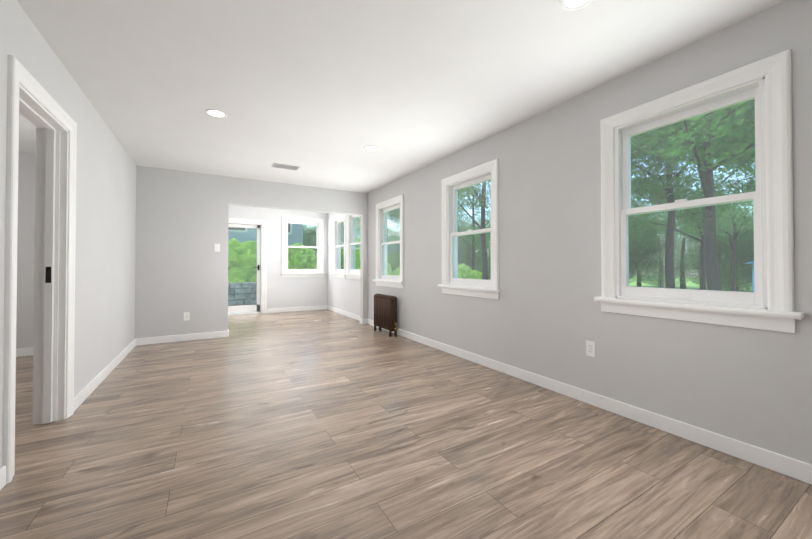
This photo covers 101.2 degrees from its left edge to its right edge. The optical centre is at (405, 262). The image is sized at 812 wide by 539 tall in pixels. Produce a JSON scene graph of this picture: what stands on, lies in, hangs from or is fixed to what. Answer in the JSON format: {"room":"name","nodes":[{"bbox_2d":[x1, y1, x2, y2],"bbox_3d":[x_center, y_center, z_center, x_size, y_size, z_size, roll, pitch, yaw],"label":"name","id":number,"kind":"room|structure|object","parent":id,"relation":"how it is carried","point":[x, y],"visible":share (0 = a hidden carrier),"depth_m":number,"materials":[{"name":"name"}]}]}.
{"room":"empty living room","nodes":[
{"label":"empty living room","id":0,"kind":"room"},
{"bbox_2d":[0,0,135,467],"bbox_3d":[-1.762,-0.142,1.139,0.150,2.440,7.990,0,-1,-30],"label":"wall","id":1,"kind":"structure","parent":0,"point":[105,250],"depth_m":2.80,"materials":[{"name":"grey paint"}]},
{"bbox_2d":[0,466,5,489],"bbox_3d":[-0.850,1.015,-0.259,0.016,0.095,4.378,0,-1,-30],"label":"baseboard","id":2,"kind":"structure","parent":1,"relation":"attached to","point":[3,469],"depth_m":1.61,"materials":[{"name":"white paint"}]},
{"bbox_2d":[3,54,76,483],"bbox_3d":[-2.266,0.029,1.994,0.198,2.117,0.914,0,-1,-30],"label":"door frame","id":3,"kind":"structure","parent":1,"relation":"attached to","point":[34,102],"depth_m":2.27,"materials":[{"name":"white paint"}]},
{"bbox_2d":[74,338,135,410],"bbox_3d":[-3.042,1.056,3.466,0.016,0.095,2.418,0,-1,-30],"label":"baseboard","id":4,"kind":"structure","parent":1,"relation":"attached to","point":[94,383],"depth_m":3.03,"materials":[{"name":"white paint"}]},
{"bbox_2d":[16,151,367,348],"bbox_3d":[-3.421,-0.103,4.728,6.210,2.440,0.120,0,-1,-30],"label":"wall","id":5,"kind":"structure","parent":0,"point":[182,223],"depth_m":4.79,"materials":[{"name":"grey paint"}]},
{"bbox_2d":[16,347,32,356],"bbox_3d":[-4.912,1.059,3.759,2.610,0.095,0.016,0,-1,-30],"label":"baseboard","id":6,"kind":"structure","parent":5,"relation":"attached to","point":[21,351],"depth_m":3.97,"materials":[{"name":"white paint"}]},
{"bbox_2d":[136,329,228,345],"bbox_3d":[-3.161,1.070,4.792,1.096,0.095,0.020,0,-1,-30],"label":"baseboard","id":7,"kind":"structure","parent":5,"relation":"attached to","point":[219,334],"depth_m":4.76,"materials":[{"name":"white paint"}]},
{"bbox_2d":[184,312,189,320],"bbox_3d":[-3.156,0.768,4.800,0.072,0.117,0.008,0,-1,-30],"label":"electrical outlet","id":8,"kind":"object","parent":5,"relation":"attached to","point":[186,315],"visible":1,"depth_m":4.80,"materials":[{"name":"plastic"}]},
{"bbox_2d":[215,244,219,251],"bbox_3d":[-2.825,-0.230,4.998,0.072,0.117,0.020,0,-1,-30],"label":"light switch","id":9,"kind":"object","parent":5,"relation":"attached to","point":[217,247],"visible":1,"depth_m":5.00,"materials":[{"name":"plastic"}]},
{"bbox_2d":[229,205,327,308],"bbox_3d":[-3.484,-0.072,7.585,3.420,2.440,0.150,0,-1,-30],"label":"wall","id":10,"kind":"structure","parent":0,"point":[286,292],"depth_m":7.83,"materials":[{"name":"paint"}]},
{"bbox_2d":[228,217,266,314],"bbox_3d":[-3.704,0.078,7.464,1.074,2.137,0.214,0,-1,-30],"label":"glass door","id":11,"kind":"structure","parent":10,"relation":"attached to","point":[259,225],"depth_m":7.61,"materials":[{"name":"white paint"}]},
{"bbox_2d":[267,306,323,312],"bbox_3d":[-2.592,1.105,8.001,1.388,0.095,0.016,0,-1,-30],"label":"baseboard","id":12,"kind":"structure","parent":10,"relation":"attached to","point":[290,309],"depth_m":7.95,"materials":[{"name":"white paint"}]},
{"bbox_2d":[280,216,324,277],"bbox_3d":[-2.519,-0.380,8.137,1.060,1.448,0.244,0,-1,-30],"label":"sunroom window","id":13,"kind":"structure","parent":10,"relation":"in","point":[318,271],"depth_m":8.11,"materials":[{"name":"white paint"}]},
{"bbox_2d":[17,0,784,192],"bbox_3d":[-2.062,-1.408,2.432,6.510,0.120,10.500,0,-1,-30],"label":"ceiling","id":14,"kind":"structure","parent":0,"point":[321,93],"depth_m":2.31,"materials":[{"name":"white paint"}]},
{"bbox_2d":[205,109,226,117],"bbox_3d":[-1.701,-1.338,2.992,0.176,0.006,0.176,0,-1,-30],"label":"recessed light","id":15,"kind":"object","parent":14,"relation":"in","point":[215,113],"visible":1,"depth_m":2.99,"materials":[{"name":"white paint"}]},
{"bbox_2d":[272,163,299,170],"bbox_3d":[-1.653,-1.320,4.586,0.340,0.008,0.190,0,-1,-30],"label":"ceiling vent","id":16,"kind":"object","parent":14,"relation":"in","point":[284,166],"visible":1,"depth_m":4.57,"materials":[{"name":"metal"}]},
{"bbox_2d":[363,145,377,150],"bbox_3d":[-0.407,-1.329,3.869,0.176,0.006,0.176,0,-1,-30],"label":"recessed light","id":17,"kind":"object","parent":14,"relation":"in","point":[370,148],"visible":0.96,"depth_m":3.87,"materials":[{"name":"white paint"}]},
{"bbox_2d":[559,0,592,10],"bbox_3d":[0.879,-1.352,1.702,0.176,0.006,0.176,0,-1,-30],"label":"recessed light","id":18,"kind":"object","parent":14,"relation":"in","point":[570,5],"visible":1,"depth_m":1.74,"materials":[{"name":"white paint"}]},
{"bbox_2d":[0,309,811,538],"bbox_3d":[-2.062,1.152,2.404,6.510,0.120,10.500,0,-1,-30],"label":"floor","id":19,"kind":"structure","parent":0,"point":[319,424],"depth_m":1.85,"materials":[{"name":"brown wood"}]},
{"bbox_2d":[373,294,397,336],"bbox_3d":[-0.319,0.816,5.330,0.150,0.615,0.731,0,-1,-30],"label":"radiator","id":20,"kind":"object","parent":19,"relation":"on","point":[385,311],"visible":1,"depth_m":5.19,"materials":[{"name":"metal"}]},
{"bbox_2d":[327,0,811,463],"bbox_3d":[0.679,-0.111,4.031,0.150,2.440,10.500,0,-1,-30],"label":"wall","id":21,"kind":"structure","parent":0,"point":[544,315],"depth_m":2.58,"materials":[{"name":"grey paint"}]},
{"bbox_2d":[330,214,345,277],"bbox_3d":[-1.486,-0.385,7.680,0.244,1.448,0.940,0,-1,-30],"label":"sunroom window","id":22,"kind":"structure","parent":21,"relation":"in","point":[338,271],"depth_m":7.90,"materials":[{"name":"white paint"}]},
{"bbox_2d":[324,305,363,323],"bbox_3d":[-1.387,1.098,7.351,0.030,0.095,2.360,0,-1,-30],"label":"baseboard","id":23,"kind":"structure","parent":21,"relation":"attached to","point":[342,312],"depth_m":7.22,"materials":[{"name":"white paint"}]},
{"bbox_2d":[344,214,359,279],"bbox_3d":[-1.009,-0.394,6.870,0.244,1.448,0.940,0,-1,-30],"label":"sunroom window","id":24,"kind":"structure","parent":21,"relation":"in","point":[352,272],"depth_m":7.12,"materials":[{"name":"white paint"}]},
{"bbox_2d":[373,194,404,288],"bbox_3d":[-0.228,-0.326,5.541,0.244,1.443,1.020,0,-1,-30],"label":"window","id":25,"kind":"structure","parent":21,"relation":"in","point":[383,209],"depth_m":5.64,"materials":[{"name":"white paint"}]},
{"bbox_2d":[438,159,500,298],"bbox_3d":[0.760,-0.344,3.861,0.244,1.443,1.020,0,-1,-30],"label":"window","id":26,"kind":"structure","parent":21,"relation":"in","point":[452,282],"depth_m":3.88,"materials":[{"name":"white paint"}]},
{"bbox_2d":[364,319,811,484],"bbox_3d":[1.230,1.050,2.904,0.030,0.095,7.720,0,-1,-30],"label":"baseboard","id":27,"kind":"structure","parent":21,"relation":"attached to","point":[783,464],"depth_m":2.21,"materials":[{"name":"white paint"}]},
{"bbox_2d":[586,340,595,356],"bbox_3d":[1.432,0.664,2.586,0.008,0.117,0.072,0,-1,-30],"label":"electrical outlet","id":28,"kind":"object","parent":21,"relation":"attached to","point":[590,348],"visible":1,"depth_m":2.58,"materials":[{"name":"plastic"}]},
{"bbox_2d":[594,49,803,332],"bbox_3d":[1.775,-0.363,2.137,0.244,1.443,1.020,0,-1,-30],"label":"window","id":29,"kind":"structure","parent":21,"relation":"in","point":[766,85],"depth_m":1.95,"materials":[{"name":"white paint"}]},
{"label":"outside","id":30,"kind":"structure","parent":0,"visible":0},
{"bbox_2d":[236,275,751,305],"bbox_3d":[12.017,2.359,18.682,180.000,1.638,180.000,0,-1,-30],"label":"lawn","id":31,"kind":"structure","parent":30,"point":[690,285],"depth_m":51.75,"materials":[{"name":"green plant"}]},
{"bbox_2d":[228,238,239,268],"bbox_3d":[-8.138,0.316,13.421,3.650,2.807,3.436,0,-1,-30],"label":"bush","id":32,"kind":"object","parent":31,"relation":"on","point":[234,243],"depth_m":14.03,"materials":[{"name":"green plant"}]},
{"bbox_2d":[228,253,248,293],"bbox_3d":[-6.430,0.663,10.893,2.650,2.055,2.422,0,-1,-30],"label":"bush","id":33,"kind":"object","parent":31,"relation":"on","point":[233,273],"depth_m":10.76,"materials":[{"name":"green plant"}]},
{"bbox_2d":[228,246,256,287],"bbox_3d":[-5.547,0.492,11.864,2.604,2.420,2.589,0,-1,-30],"label":"bush","id":34,"kind":"object","parent":31,"relation":"on","point":[250,275],"depth_m":11.10,"materials":[{"name":"green plant"}]},
{"bbox_2d":[228,282,256,305],"bbox_3d":[-4.726,1.120,10.537,8.849,1.008,0.360,0,-1,-30],"label":"stone wall","id":35,"kind":"structure","parent":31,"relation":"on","point":[245,300],"depth_m":10.21,"materials":[{"name":"grey stone"}]},
{"bbox_2d":[236,240,256,248],"bbox_3d":[-5.914,0.375,13.899,2.890,2.726,2.950,0,-1,-30],"label":"bush","id":36,"kind":"object","parent":31,"relation":"on","point":[249,244],"depth_m":13.97,"materials":[{"name":"green plant"}]},
{"bbox_2d":[228,223,302,245],"bbox_3d":[-13.182,-2.301,20.149,12.700,8.400,7.700,0,-1,-30],"label":"house","id":37,"kind":"structure","parent":31,"relation":"on","point":[242,232],"depth_m":18.79,"materials":[{"name":"grey"}]},
{"bbox_2d":[288,243,316,268],"bbox_3d":[-5.350,0.412,16.171,3.404,2.767,3.606,0,-1,-30],"label":"bush","id":38,"kind":"object","parent":31,"relation":"on","point":[306,255],"depth_m":15.52,"materials":[{"name":"green plant"}]},
{"bbox_2d":[307,211,391,242],"bbox_3d":[-4.205,-3.476,24.984,7.226,11.559,6.785,0,-1,-30],"label":"tree","id":39,"kind":"object","parent":31,"relation":"on","point":[358,218],"depth_m":24.92,"materials":[{"name":"green plant"}]},
{"bbox_2d":[342,238,359,268],"bbox_3d":[-1.602,0.288,15.085,1.993,3.000,2.892,0,-1,-30],"label":"bush","id":40,"kind":"object","parent":31,"relation":"on","point":[358,246],"depth_m":15.09,"materials":[{"name":"green plant"}]},
{"bbox_2d":[356,209,399,240],"bbox_3d":[-2.791,-4.770,32.244,9.057,14.791,8.918,0,-1,-30],"label":"tree","id":41,"kind":"object","parent":31,"relation":"on","point":[393,225],"depth_m":31.30,"materials":[{"name":"green plant"}]},
{"bbox_2d":[387,263,399,275],"bbox_3d":[-0.849,0.829,12.427,1.846,1.756,1.955,0,-1,-30],"label":"bush","id":42,"kind":"object","parent":31,"relation":"on","point":[390,271],"depth_m":12.11,"materials":[{"name":"green plant"}]},
{"bbox_2d":[396,190,468,222],"bbox_3d":[2.274,-5.215,24.413,8.205,15.076,9.041,0,-1,-30],"label":"tree","id":43,"kind":"object","parent":31,"relation":"on","point":[458,211],"depth_m":26.15,"materials":[{"name":"green plant"}]},
{"bbox_2d":[387,185,478,224],"bbox_3d":[1.731,-4.780,32.720,9.026,14.853,8.704,0,-1,-30],"label":"tree","id":44,"kind":"object","parent":31,"relation":"on","point":[396,219],"depth_m":31.22,"materials":[{"name":"green plant"}]},
{"bbox_2d":[458,263,481,278],"bbox_3d":[2.976,0.992,18.776,2.329,2.075,2.589,0,-1,-30],"label":"bush","id":45,"kind":"object","parent":31,"relation":"on","point":[463,271],"depth_m":18.27,"materials":[{"name":"green plant"}]},
{"bbox_2d":[458,182,490,270],"bbox_3d":[6.152,-5.157,30.926,7.044,15.290,7.199,0,-1,-30],"label":"tree","id":46,"kind":"object","parent":31,"relation":"on","point":[472,243],"depth_m":30.71,"materials":[{"name":"green plant"}]},
{"bbox_2d":[458,182,490,279],"bbox_3d":[3.705,-4.735,15.499,8.339,13.377,8.384,0,-1,-30],"label":"tree","id":47,"kind":"object","parent":31,"relation":"on","point":[483,239],"depth_m":15.48,"materials":[{"name":"green plant"}]},
{"bbox_2d":[303,189,753,291],"bbox_3d":[-4.730,-3.109,20.087,108.770,14.620,90.717,0,-1,-30],"label":"treeline","id":48,"kind":"object","parent":31,"relation":"on","point":[725,260],"depth_m":37.44,"materials":[{"name":"green plant"}]},
{"bbox_2d":[631,133,644,189],"bbox_3d":[6.128,-4.399,11.850,6.710,12.463,6.943,0,-1,-30],"label":"tree","id":49,"kind":"object","parent":31,"relation":"on","point":[636,171],"depth_m":9.69,"materials":[{"name":"green plant"}]},
{"bbox_2d":[628,108,754,289],"bbox_3d":[15.194,-3.950,17.244,6.850,12.502,8.093,0,-1,-30],"label":"tree","id":50,"kind":"object","parent":31,"relation":"on","point":[701,230],"depth_m":17.12,"materials":[{"name":"green plant"}]},
{"bbox_2d":[631,99,754,290],"bbox_3d":[8.200,-4.766,8.278,9.030,13.064,8.255,0,-1,-30],"label":"tree","id":51,"kind":"object","parent":31,"relation":"on","point":[713,123],"depth_m":8.11,"materials":[{"name":"green plant"}]},
{"bbox_2d":[631,100,754,287],"bbox_3d":[10.189,-3.769,12.855,6.744,11.504,6.856,0,-1,-30],"label":"tree","id":52,"kind":"object","parent":31,"relation":"on","point":[665,192],"depth_m":12.76,"materials":[{"name":"green plant"}]},
{"bbox_2d":[659,101,755,203],"bbox_3d":[13.363,-3.850,11.468,8.396,11.858,8.262,0,-1,-30],"label":"tree","id":53,"kind":"object","parent":31,"relation":"on","point":[751,182],"depth_m":12.43,"materials":[{"name":"green plant"}]},
{"bbox_2d":[679,153,754,290],"bbox_3d":[21.898,-4.011,22.671,6.254,13.094,6.602,0,-1,-30],"label":"tree","id":54,"kind":"object","parent":31,"relation":"on","point":[733,259],"depth_m":22.00,"materials":[{"name":"green plant"}]},
{"bbox_2d":[721,148,754,208],"bbox_3d":[19.095,-4.432,16.087,7.264,13.694,7.640,0,-1,-30],"label":"tree","id":55,"kind":"object","parent":31,"relation":"on","point":[736,206],"depth_m":18.77,"materials":[{"name":"green plant"}]},
{"bbox_2d":[744,261,753,291],"bbox_3d":[30.979,0.020,21.974,7.700,5.600,10.700,0,-1,-30],"label":"house","id":56,"kind":"structure","parent":31,"relation":"on","point":[752,262],"depth_m":24.44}
]}

